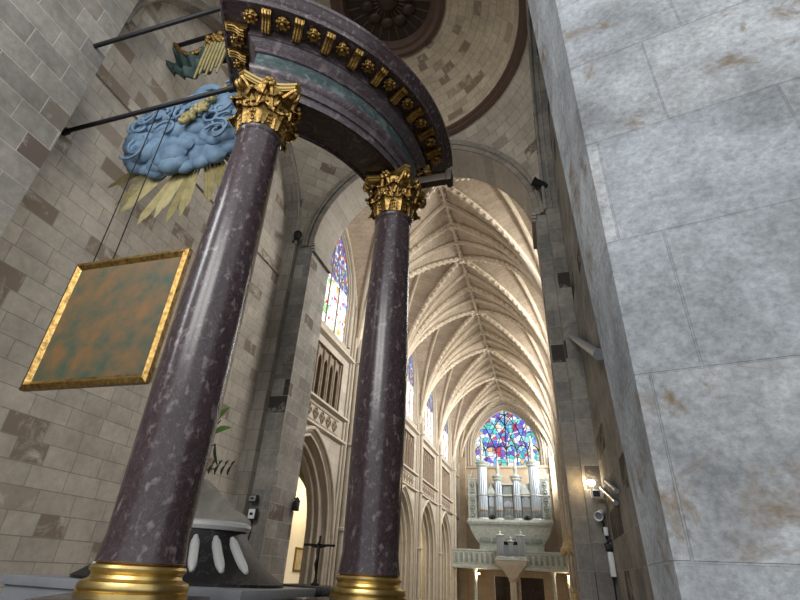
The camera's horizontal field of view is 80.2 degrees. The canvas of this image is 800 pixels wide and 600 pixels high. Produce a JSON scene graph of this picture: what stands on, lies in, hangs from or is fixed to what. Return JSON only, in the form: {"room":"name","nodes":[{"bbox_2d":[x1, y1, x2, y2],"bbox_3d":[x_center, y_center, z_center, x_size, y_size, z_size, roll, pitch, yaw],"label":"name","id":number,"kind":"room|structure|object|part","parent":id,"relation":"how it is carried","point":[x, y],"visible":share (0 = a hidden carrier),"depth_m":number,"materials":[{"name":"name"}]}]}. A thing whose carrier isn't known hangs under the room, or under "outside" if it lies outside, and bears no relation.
{"room":"church","nodes":[
{"label":"church","id":0,"kind":"room"},
{"bbox_2d":[0,0,137,236],"bbox_3d":[-6.014,-4.271,3.987,0.400,14.000,7.150,-6,-31,15],"label":"wall","id":1,"kind":"structure","parent":0,"point":[49,59],"depth_m":6.58,"materials":[{"name":"stone"}]},
{"bbox_2d":[93,6,219,48],"bbox_3d":[-3.985,-4.106,7.291,3.310,0.113,0.119,-6,-31,15],"label":"rod","id":2,"kind":"object","parent":1,"relation":"attached to","point":[214,9],"visible":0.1,"depth_m":7.18,"materials":[{"name":"metal"}]},
{"bbox_2d":[0,2,287,594],"bbox_3d":[-4.611,-0.717,10.025,0.050,14.000,7.100,-6,-31,15],"label":"wall","id":3,"kind":"structure","parent":0,"point":[65,453],"depth_m":7.81,"materials":[{"name":"stone"}]},
{"bbox_2d":[61,83,236,135],"bbox_3d":[-3.907,-2.881,7.244,3.250,0.113,0.119,-6,-31,16],"label":"rod","id":4,"kind":"object","parent":3,"relation":"attached to","point":[230,88],"visible":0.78,"depth_m":7.17,"materials":[{"name":"metal"}]},
{"bbox_2d":[19,106,192,391],"bbox_3d":[-3.165,-1.015,5.961,1.640,4.400,0.080,-6,-31,15],"label":"framed painting","id":5,"kind":"object","parent":4,"relation":"hanging from","point":[108,327],"visible":1,"depth_m":5.22,"materials":[{"name":"fabric"}]},
{"bbox_3d":[-3.230,0.188,5.268,1.640,1.620,0.080,-6,-31,15],"label":"frame","id":6,"kind":"part","parent":5,"relation":"part of","materials":[{"name":"gold metal"}]},
{"bbox_2d":[165,28,226,79],"bbox_3d":[-3.619,-5.107,9.750,2.805,1.921,0.475,-6,-31,15],"label":"sculpture","id":7,"kind":"object","parent":3,"relation":"attached to","point":[203,59],"visible":0.56,"depth_m":9.71,"materials":[{"name":"metal"}]},
{"bbox_2d":[124,0,300,516],"bbox_3d":[-4.412,-0.578,9.998,0.420,13.750,7.300,-6,-31,15],"label":"arch","id":8,"kind":"object","parent":3,"relation":"attached to","point":[246,473],"visible":0.52,"depth_m":12.34,"materials":[{"name":"stone"}]},
{"bbox_2d":[292,230,301,242],"bbox_3d":[-3.107,-1.923,14.393,0.254,0.329,0.451,12,-31,-16],"label":"wall spotlight","id":9,"kind":"object","parent":8,"relation":"attached to","point":[297,234],"visible":1,"depth_m":14.27,"materials":[{"name":"black plastic"}]},
{"bbox_2d":[283,477,420,592],"bbox_3d":[-1.914,13.240,26.588,3.300,6.600,40.000,-6,-31,15],"label":"wall","id":10,"kind":"structure","parent":0,"point":[297,535],"depth_m":22.67,"materials":[{"name":"beige paint"}]},
{"bbox_2d":[292,547,302,571],"bbox_3d":[-4.790,12.265,22.459,0.080,1.000,0.850,-6,-31,15],"label":"framed picture","id":11,"kind":"object","parent":10,"relation":"attached to","point":[298,551],"visible":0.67,"depth_m":22.36},
{"bbox_2d":[299,465,422,599],"bbox_3d":[-1.338,14.378,28.509,3.200,6.600,24.590,-6,-31,15],"label":"arch","id":12,"kind":"object","parent":10,"relation":"attached to","point":[301,475],"depth_m":31.54,"materials":[{"name":"beige stone"}]},
{"bbox_2d":[202,0,545,247],"bbox_3d":[-0.510,-5.314,11.535,7.300,3.650,7.300,-6,-31,15],"label":"pendentives","id":13,"kind":"structure","parent":0,"point":[508,127],"depth_m":14.20,"materials":[{"name":"stone"}]},
{"bbox_2d":[446,0,526,135],"bbox_3d":[-0.423,-6.911,12.454,7.360,0.240,7.360,-6,-31,15],"label":"trim","id":14,"kind":"structure","parent":13,"relation":"attached to","point":[490,99],"depth_m":13.33,"materials":[{"name":"brown stone"}]},
{"bbox_2d":[530,177,547,202],"bbox_3d":[3.763,-3.006,12.875,0.476,0.689,0.369,13,-31,-16],"label":"wall spotlight","id":15,"kind":"object","parent":13,"relation":"attached to","point":[536,182],"visible":0.84,"depth_m":12.82,"materials":[{"name":"black plastic"}]},
{"bbox_2d":[305,236,458,599],"bbox_3d":[0.705,9.391,28.984,0.160,15.900,33.400,-6,-31,15],"label":"wall","id":16,"kind":"structure","parent":0,"point":[333,448],"depth_m":19.73,"materials":[{"name":"stone"}]},
{"bbox_2d":[322,237,347,340],"bbox_3d":[-2.854,-1.073,19.809,0.078,4.834,3.700,-6,-31,15],"label":"window","id":17,"kind":"structure","parent":16,"relation":"in","point":[335,303],"depth_m":20.19,"materials":[{"name":"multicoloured glass"}]},
{"bbox_3d":[-2.913,0.002,19.190,0.001,2.350,3.700,-6,-31,15],"label":"glass","id":18,"kind":"part","parent":17,"relation":"part of","materials":[{"name":"glass"}]},
{"bbox_3d":[-2.799,-2.090,20.395,0.001,2.484,3.700,-6,-31,15],"label":"tracery glass","id":19,"kind":"part","parent":17,"relation":"part of","materials":[{"name":"multicoloured glass"}]},
{"bbox_2d":[298,425,452,599],"bbox_3d":[-0.225,12.885,25.160,0.850,5.950,29.280,-6,-31,15],"label":"arch","id":20,"kind":"object","parent":16,"relation":"attached to","point":[314,466],"visible":0.49,"depth_m":17.42,"materials":[{"name":"stone"}]},
{"bbox_2d":[308,340,449,511],"bbox_3d":[0.103,8.922,27.405,0.484,2.920,28.100,-6,-31,15],"label":"triforium","id":21,"kind":"structure","parent":16,"relation":"attached to","point":[328,371],"depth_m":19.02,"materials":[{"name":"stone"}]},
{"bbox_2d":[307,229,459,519],"bbox_3d":[0.916,7.193,30.220,0.330,9.237,33.400,-6,-31,15],"label":"trim","id":22,"kind":"structure","parent":16,"relation":"attached to","point":[351,277],"depth_m":21.59,"materials":[{"name":"stone"}]},
{"bbox_2d":[326,296,460,599],"bbox_3d":[1.595,12.131,30.398,0.500,12.650,27.983,-6,-31,15],"label":"column shaft","id":23,"kind":"object","parent":16,"relation":"attached to","point":[335,553],"visible":0.62,"depth_m":26.69,"materials":[{"name":"stone"}]},
{"bbox_2d":[406,356,413,419],"bbox_3d":[0.391,4.824,29.744,0.078,4.834,3.700,-6,-31,15],"label":"window","id":24,"kind":"structure","parent":16,"relation":"in","point":[409,398],"depth_m":30.31,"materials":[{"name":"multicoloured glass"}]},
{"bbox_3d":[0.333,5.899,29.125,0.001,2.350,3.700,-6,-31,15],"label":"glass","id":25,"kind":"part","parent":24,"relation":"part of","materials":[{"name":"white glass"}]},
{"bbox_3d":[0.447,3.807,30.329,0.001,2.484,3.700,-6,-31,15],"label":"tracery glass","id":26,"kind":"part","parent":24,"relation":"part of","materials":[{"name":"glass"}]},
{"bbox_2d":[424,393,432,443],"bbox_3d":[2.014,7.772,34.711,0.078,4.834,3.700,-6,-31,15],"label":"window","id":27,"kind":"structure","parent":16,"relation":"in","point":[428,414],"depth_m":34.74,"materials":[{"name":"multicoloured glass"}]},
{"bbox_3d":[1.956,8.848,34.092,0.001,2.350,3.700,-6,-31,15],"label":"glass","id":28,"kind":"part","parent":27,"relation":"part of","materials":[{"name":"white glass"}]},
{"bbox_3d":[2.070,6.755,35.296,0.001,2.484,3.700,-6,-31,15],"label":"tracery glass","id":29,"kind":"part","parent":27,"relation":"part of","materials":[{"name":"glass"}]},
{"bbox_2d":[442,420,447,460],"bbox_3d":[3.637,10.721,39.678,0.078,4.834,3.700,-6,-31,15],"label":"window","id":30,"kind":"structure","parent":16,"relation":"in","point":[445,431],"depth_m":39.87,"materials":[{"name":"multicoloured glass"}]},
{"bbox_2d":[312,0,518,125],"bbox_3d":[-0.383,-7.647,12.878,7.060,1.500,7.060,-6,-31,15],"label":"ceiling","id":31,"kind":"structure","parent":0,"point":[471,48],"depth_m":13.92,"materials":[{"name":"stone"}]},
{"bbox_2d":[330,0,444,57],"bbox_3d":[-0.345,-8.326,13.269,3.180,0.390,3.180,-6,-31,15],"label":"oculus","id":32,"kind":"structure","parent":31,"relation":"attached to","point":[405,26],"depth_m":13.68,"materials":[{"name":"brown stone"}]},
{"bbox_3d":[-0.341,-8.409,13.316,2.400,0.038,2.400,-6,-31,15],"label":"radial moulding","id":33,"kind":"part","parent":32,"relation":"part of","materials":[{"name":"brown stone"}]},
{"bbox_2d":[247,149,597,599],"bbox_3d":[0.242,-0.229,13.423,8.800,17.000,1.230,-6,-31,15],"label":"pilasters","id":34,"kind":"structure","parent":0,"point":[265,471],"depth_m":11.15,"materials":[{"name":"stone"}]},
{"bbox_2d":[247,508,258,519],"bbox_3d":[-3.292,4.825,10.698,0.200,0.240,0.232,-6,-31,15],"label":"floodlight","id":35,"kind":"object","parent":34,"relation":"attached to","point":[252,512],"visible":0.88,"depth_m":10.61,"materials":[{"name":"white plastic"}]},
{"bbox_2d":[248,495,258,502],"bbox_3d":[-3.325,4.553,10.870,0.200,0.160,0.232,-6,-31,15],"label":"floodlight","id":36,"kind":"object","parent":34,"relation":"attached to","point":[252,498],"visible":1,"depth_m":10.78,"materials":[{"name":"black plastic"}]},
{"bbox_2d":[292,497,299,510],"bbox_3d":[-2.581,5.081,11.839,0.176,0.320,0.174,25,-36,-33],"label":"wall lantern","id":37,"kind":"object","parent":34,"relation":"attached to","point":[296,504],"visible":1,"depth_m":11.78,"materials":[{"name":"metal"}]},
{"bbox_3d":[-2.584,5.133,11.809,0.130,0.200,0.140,-6,-31,15],"label":"glass","id":38,"kind":"part","parent":37,"relation":"part of","materials":[{"name":"glass"}]},
{"bbox_2d":[260,212,581,599],"bbox_3d":[0.409,2.685,11.566,6.560,10.120,1.350,-6,-31,15],"label":"pillar","id":39,"kind":"structure","parent":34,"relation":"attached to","point":[276,539],"depth_m":12.19,"materials":[{"name":"stone"}]},
{"bbox_2d":[300,140,545,246],"bbox_3d":[0.508,-3.552,14.487,7.280,3.642,0.130,-6,-31,15],"label":"trim","id":40,"kind":"structure","parent":34,"relation":"attached to","point":[309,234],"depth_m":14.58,"materials":[{"name":"stone"}]},
{"bbox_2d":[314,149,533,263],"bbox_3d":[0.740,-3.060,14.940,6.520,3.260,1.230,-6,-31,15],"label":"arch","id":41,"kind":"object","parent":34,"relation":"attached to","point":[466,164],"visible":0.62,"depth_m":15.23,"materials":[{"name":"stone"}]},
{"bbox_2d":[346,177,556,461],"bbox_3d":[5.263,4.266,30.514,8.952,6.733,33.841,-6,-31,15],"label":"ceiling","id":42,"kind":"structure","parent":0,"point":[477,329],"depth_m":26.97,"materials":[{"name":"stone"}]},
{"bbox_2d":[458,403,569,599],"bbox_3d":[9.576,16.729,41.992,8.800,17.000,0.950,-6,-31,15],"label":"wall","id":43,"kind":"structure","parent":0,"point":[486,578],"depth_m":39.67,"materials":[{"name":"stone"}]},
{"bbox_2d":[495,576,517,599],"bbox_3d":[8.596,23.369,38.349,1.800,1.780,0.187,-6,-31,15],"label":"door","id":44,"kind":"structure","parent":43,"relation":"in","point":[502,584],"depth_m":38.42,"materials":[{"name":"brown wood"}]},
{"bbox_3d":[8.178,23.025,38.664,0.660,0.650,0.030,-6,-31,15],"label":"panel","id":45,"kind":"part","parent":44,"relation":"part of","materials":[{"name":"brown wood"}]},
{"bbox_3d":[8.139,23.739,38.253,0.660,0.700,0.030,-6,-31,15],"label":"panel","id":46,"kind":"part","parent":44,"relation":"part of","materials":[{"name":"brown wood"}]},
{"bbox_2d":[475,411,539,465],"bbox_3d":[9.927,12.960,44.629,5.783,5.187,0.120,-6,-31,15],"label":"window","id":47,"kind":"structure","parent":43,"relation":"in","point":[505,437],"depth_m":44.47,"materials":[{"name":"multicoloured glass"}]},
{"bbox_2d":[464,400,550,465],"bbox_3d":[9.844,12.300,44.564,7.780,6.256,0.580,-6,-31,15],"label":"trim","id":48,"kind":"structure","parent":43,"relation":"attached to","point":[467,449],"depth_m":44.47,"materials":[{"name":"stone"}]},
{"bbox_2d":[452,548,568,573],"bbox_3d":[8.841,20.603,37.475,8.930,1.320,3.880,-6,-31,15],"label":"gallery","id":49,"kind":"object","parent":43,"relation":"attached to","point":[482,559],"visible":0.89,"depth_m":36.05,"materials":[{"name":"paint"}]},
{"bbox_2d":[467,437,553,551],"bbox_3d":[9.138,16.601,39.977,6.860,10.230,1.950,-6,-31,15],"label":"pipe organ","id":50,"kind":"object","parent":49,"relation":"on","point":[512,508],"visible":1,"depth_m":39.19,"materials":[{"name":"paint"}]},
{"bbox_3d":[6.207,17.018,40.566,0.720,3.240,0.250,-6,-31,15],"label":"panel","id":51,"kind":"part","parent":50,"relation":"part of","materials":[{"name":"paint"}]},
{"bbox_3d":[7.171,14.442,41.629,1.200,0.470,1.200,-6,-31,15],"label":"tower crown","id":52,"kind":"part","parent":50,"relation":"part of","materials":[{"name":"paint"}]},
{"bbox_3d":[6.948,19.309,38.596,0.840,0.600,0.160,-6,-31,15],"label":"panel","id":53,"kind":"part","parent":50,"relation":"part of","materials":[{"name":"grey wood"}]},
{"bbox_3d":[8.386,15.311,40.716,1.020,0.470,1.020,-6,-31,15],"label":"tower crown","id":54,"kind":"part","parent":50,"relation":"part of","materials":[{"name":"paint"}]},
{"bbox_3d":[9.032,18.381,38.955,6.840,0.460,1.950,-6,-31,15],"label":"case cornice","id":55,"kind":"part","parent":50,"relation":"part of","materials":[{"name":"paint"}]},
{"bbox_3d":[9.829,15.168,40.330,1.020,0.470,1.020,-6,-31,15],"label":"tower crown","id":56,"kind":"part","parent":50,"relation":"part of","materials":[{"name":"paint"}]},
{"bbox_3d":[11.306,14.030,40.523,1.200,0.470,1.200,-6,-31,15],"label":"tower crown","id":57,"kind":"part","parent":50,"relation":"part of","materials":[{"name":"paint"}]},
{"bbox_3d":[10.794,18.926,37.567,0.840,0.600,0.160,-6,-31,15],"label":"panel","id":58,"kind":"part","parent":50,"relation":"part of","materials":[{"name":"grey wood"}]},
{"bbox_3d":[11.977,16.444,39.022,0.720,3.240,0.250,-6,-31,15],"label":"panel","id":59,"kind":"part","parent":50,"relation":"part of","materials":[{"name":"paint"}]},
{"bbox_2d":[520,577,544,599],"bbox_3d":[10.558,23.174,37.824,1.800,1.780,0.187,-6,-31,15],"label":"door","id":60,"kind":"structure","parent":43,"relation":"in","point":[531,588],"depth_m":37.87,"materials":[{"name":"brown wood"}]},
{"bbox_3d":[10.140,22.829,38.139,0.660,0.650,0.030,-6,-31,15],"label":"panel","id":61,"kind":"part","parent":60,"relation":"part of","materials":[{"name":"brown wood"}]},
{"bbox_3d":[10.101,23.544,37.728,0.660,0.700,0.030,-6,-31,15],"label":"panel","id":62,"kind":"part","parent":60,"relation":"part of","materials":[{"name":"brown wood"}]},
{"bbox_3d":[11.005,22.743,37.907,0.660,0.650,0.030,-6,-31,15],"label":"panel","id":63,"kind":"part","parent":60,"relation":"part of","materials":[{"name":"brown wood"}]},
{"bbox_3d":[10.966,23.457,37.496,0.660,0.700,0.030,-6,-31,15],"label":"panel","id":64,"kind":"part","parent":60,"relation":"part of","materials":[{"name":"brown wood"}]},
{"bbox_2d":[553,411,577,599],"bbox_3d":[9.108,8.593,26.802,0.324,15.900,33.550,-6,-31,15],"label":"wall","id":65,"kind":"structure","parent":0,"point":[563,505],"depth_m":28.86,"materials":[{"name":"stone"}]},
{"bbox_2d":[546,90,654,599],"bbox_3d":[3.058,-1.481,7.973,0.001,14.000,7.100,-6,-31,15],"label":"wall","id":66,"kind":"structure","parent":0,"point":[633,577],"depth_m":7.95,"materials":[{"name":"stone"}]},
{"bbox_2d":[526,0,619,599],"bbox_3d":[2.896,-1.305,8.042,0.380,13.750,7.300,-6,-31,15],"label":"pilaster","id":67,"kind":"object","parent":66,"relation":"attached to","point":[589,465],"visible":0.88,"depth_m":10.71,"materials":[{"name":"stone"}]},
{"bbox_2d":[587,480,601,498],"bbox_3d":[3.646,3.554,8.933,0.227,0.336,0.255,-6,-31,15],"label":"floodlight","id":68,"kind":"object","parent":67,"relation":"attached to","point":[595,494],"visible":0.98,"depth_m":8.81,"materials":[{"name":"white plastic"}]},
{"bbox_3d":[3.616,3.462,9.000,0.154,0.112,0.084,-6,-31,15],"label":"lamp glass","id":69,"kind":"part","parent":68,"relation":"part of","materials":[{"name":"beige glass"}]},
{"bbox_2d":[602,520,616,599],"bbox_3d":[3.665,5.173,8.080,0.084,2.605,0.033,-6,-31,15],"label":"power cable","id":70,"kind":"object","parent":67,"relation":"attached to","point":[602,520],"visible":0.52,"depth_m":8.24,"materials":[{"name":"black plastic"}]},
{"bbox_2d":[568,332,603,359],"bbox_3d":[3.352,0.797,8.711,0.175,1.985,3.337,-5,-31,14],"label":"tube light","id":71,"kind":"object","parent":66,"relation":"attached to","point":[596,352],"visible":0.9,"depth_m":7.76,"materials":[{"name":"grey metal"}]},
{"bbox_2d":[593,509,604,520],"bbox_3d":[3.667,3.927,8.671,0.170,0.222,0.316,-24,-39,38],"label":"wall spotlight","id":72,"kind":"object","parent":66,"relation":"attached to","point":[599,514],"visible":1,"depth_m":8.61,"materials":[{"name":"white plastic"}]},
{"bbox_2d":[603,527,608,535],"bbox_3d":[3.712,4.177,8.568,0.070,0.140,0.100,-6,-31,15],"label":"junction box","id":73,"kind":"object","parent":66,"relation":"attached to","point":[605,529],"visible":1,"depth_m":8.53,"materials":[{"name":"white plastic"}]},
{"bbox_2d":[599,486,618,504],"bbox_3d":[3.440,3.225,7.864,0.075,0.539,1.807,-6,-31,15],"label":"tube light","id":74,"kind":"object","parent":66,"relation":"attached to","point":[601,488],"visible":1,"depth_m":7.58,"materials":[{"name":"grey metal"}]},
{"bbox_2d":[604,539,616,576],"bbox_3d":[3.675,4.511,8.322,0.141,0.593,0.200,-6,-31,15],"label":"cable box","id":75,"kind":"object","parent":66,"relation":"attached to","point":[608,547],"visible":1,"depth_m":8.23,"materials":[{"name":"white plastic"}]},
{"bbox_2d":[603,478,618,493],"bbox_3d":[3.274,2.877,7.375,0.075,0.400,1.148,-6,-31,15],"label":"tube light","id":76,"kind":"object","parent":66,"relation":"attached to","point":[616,490],"visible":1,"depth_m":7.20,"materials":[{"name":"grey metal"}]},
{"bbox_2d":[528,0,799,599],"bbox_3d":[2.737,-1.882,3.394,3.323,10.100,1.450,-6,-31,15],"label":"wall pier","id":77,"kind":"object","parent":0,"point":[676,122],"visible":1,"depth_m":2.65,"materials":[{"name":"stone"}]},
{"label":"floor","id":78,"kind":"structure","parent":0,"visible":0},
{"bbox_2d":[0,574,315,599],"bbox_3d":[-2.872,4.050,5.480,3.160,1.380,1.780,-6,-31,15],"label":"plinth","id":79,"kind":"object","parent":78,"relation":"on","point":[17,586],"visible":0.53,"depth_m":5.29,"materials":[{"name":"grey stone"}]},
{"bbox_2d":[25,69,301,599],"bbox_3d":[-1.975,0.355,4.807,1.100,7.190,1.100,10,-31,-12],"label":"marble column","id":80,"kind":"structure","parent":78,"relation":"on","point":[142,553],"depth_m":4.32,"materials":[{"name":"purple stone"}]},
{"bbox_2d":[262,76,276,84],"bbox_3d":[-1.701,-2.865,6.201,0.180,0.171,0.091,10,-31,-12],"label":"flower","id":81,"kind":"object","parent":80,"relation":"on","point":[268,80],"depth_m":6.16,"materials":[{"name":"gold metal"}]},
{"bbox_2d":[219,0,452,190],"bbox_3d":[-0.931,-2.877,7.677,4.750,1.346,2.301,26,-37,-35],"label":"entablature","id":82,"kind":"object","parent":80,"relation":"on","point":[360,102],"visible":0.9,"depth_m":7.04,"materials":[{"name":"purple stone"}]},
{"bbox_2d":[108,80,295,225],"bbox_3d":[-3.422,-2.782,7.916,3.586,3.388,0.559,-6,-31,15],"label":"sunburst glory","id":83,"kind":"object","parent":82,"relation":"attached to","point":[198,135],"visible":0.85,"depth_m":7.78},
{"bbox_3d":[-0.935,-2.478,7.424,3.253,0.403,1.108,26,-37,-35],"label":"architrave","id":84,"kind":"part","parent":82,"relation":"part of","materials":[{"name":"stone"}]},
{"bbox_3d":[-0.903,-3.060,7.760,3.550,0.345,1.328,26,-37,-35],"label":"bed moulding","id":85,"kind":"part","parent":82,"relation":"part of","materials":[{"name":"stone"}]},
{"bbox_2d":[69,518,283,588],"bbox_3d":[-2.739,3.202,6.061,2.720,0.680,1.958,-6,-31,15],"label":"altar sarcophagus","id":86,"kind":"object","parent":78,"relation":"on","point":[220,553],"visible":0.38,"depth_m":5.50,"materials":[{"name":"black stone"}]},
{"bbox_2d":[207,407,234,474],"bbox_3d":[-2.631,2.052,6.042,1.360,1.302,0.322,-6,-31,15],"label":"flower bouquet","id":87,"kind":"object","parent":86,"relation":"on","point":[221,428],"visible":0.16,"depth_m":5.85,"materials":[{"name":"green plant"}]},
{"bbox_2d":[194,479,250,524],"bbox_3d":[-2.562,2.694,6.406,1.278,0.560,0.798,-6,-31,15],"label":"carving","id":88,"kind":"object","parent":86,"relation":"on","point":[212,504],"visible":0.44,"depth_m":6.19,"materials":[{"name":"stone"}]},
{"bbox_2d":[283,583,330,596],"bbox_3d":[-1.246,4.582,6.270,0.900,1.400,0.790,-6,-31,15],"label":"stand","id":89,"kind":"object","parent":78,"relation":"on","point":[321,590],"visible":0.16,"depth_m":6.23,"materials":[{"name":"grey stone"}]},
{"bbox_2d":[304,535,334,585],"bbox_3d":[-1.172,3.698,6.759,0.490,0.625,0.128,-6,-31,15],"label":"crucifix","id":90,"kind":"object","parent":89,"relation":"on","point":[318,545],"visible":0.98,"depth_m":6.78,"materials":[{"name":"brown metal"}]},
{"bbox_2d":[294,164,426,599],"bbox_3d":[-0.239,1.214,6.134,1.100,7.190,1.100,-10,-32,22],"label":"marble column","id":91,"kind":"structure","parent":78,"relation":"on","point":[369,569],"depth_m":5.76,"materials":[{"name":"purple stone"}]},
{"bbox_2d":[380,169,389,174],"bbox_3d":[-0.238,-2.006,7.553,0.179,0.171,0.093,-10,-32,22],"label":"flower","id":92,"kind":"object","parent":91,"relation":"on","point":[385,172],"depth_m":7.52,"materials":[{"name":"gold metal"}]},
{"bbox_2d":[413,169,452,188],"bbox_3d":[0.543,-1.956,7.808,0.640,0.220,0.200,-6,-31,15],"label":"wooden beam","id":93,"kind":"structure","parent":91,"relation":"attached to","point":[446,178],"depth_m":7.74,"materials":[{"name":"brown wood"}]},
{"bbox_2d":[473,568,477,599],"bbox_3d":[5.746,21.602,35.972,0.400,2.200,0.394,-6,-31,15],"label":"post","id":94,"kind":"object","parent":78,"relation":"on","point":[475,571],"visible":1,"depth_m":35.90,"materials":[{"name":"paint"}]},
{"bbox_2d":[496,560,526,599],"bbox_3d":[8.284,20.677,34.726,2.200,2.800,1.000,-6,-31,15],"label":"column","id":95,"kind":"structure","parent":78,"relation":"on","point":[512,569],"depth_m":34.75,"materials":[{"name":"stone"}]},
{"bbox_2d":[495,530,528,561],"bbox_3d":[8.392,18.547,35.922,2.400,2.050,1.054,-6,-31,15],"label":"pipe organ","id":96,"kind":"object","parent":95,"relation":"on","point":[509,550],"visible":0.99,"depth_m":35.53,"materials":[{"name":"paint"}]},
{"bbox_3d":[8.356,19.370,35.479,2.400,0.180,1.000,-6,-31,15],"label":"moulding","id":97,"kind":"part","parent":96,"relation":"part of","materials":[{"name":"paint"}]},
{"bbox_2d":[550,572,557,599],"bbox_3d":[11.256,21.054,34.498,0.400,2.200,0.394,-6,-31,15],"label":"post","id":98,"kind":"object","parent":78,"relation":"on","point":[553,574],"visible":1,"depth_m":34.54,"materials":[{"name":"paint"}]},
{"bbox_2d":[560,528,578,599],"bbox_3d":[6.292,9.428,16.506,1.265,3.926,1.251,-6,-31,15],"label":"pulpit","id":99,"kind":"object","parent":78,"relation":"on","point":[567,548],"visible":0.22,"depth_m":16.61,"materials":[{"name":"brown wood"}]},
{"bbox_2d":[569,589,578,599],"bbox_3d":[6.256,10.432,15.922,0.887,1.200,0.887,-19,-37,34],"label":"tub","id":100,"kind":"object","parent":99,"relation":"in","point":[574,593],"depth_m":16.02,"materials":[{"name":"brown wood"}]}
]}

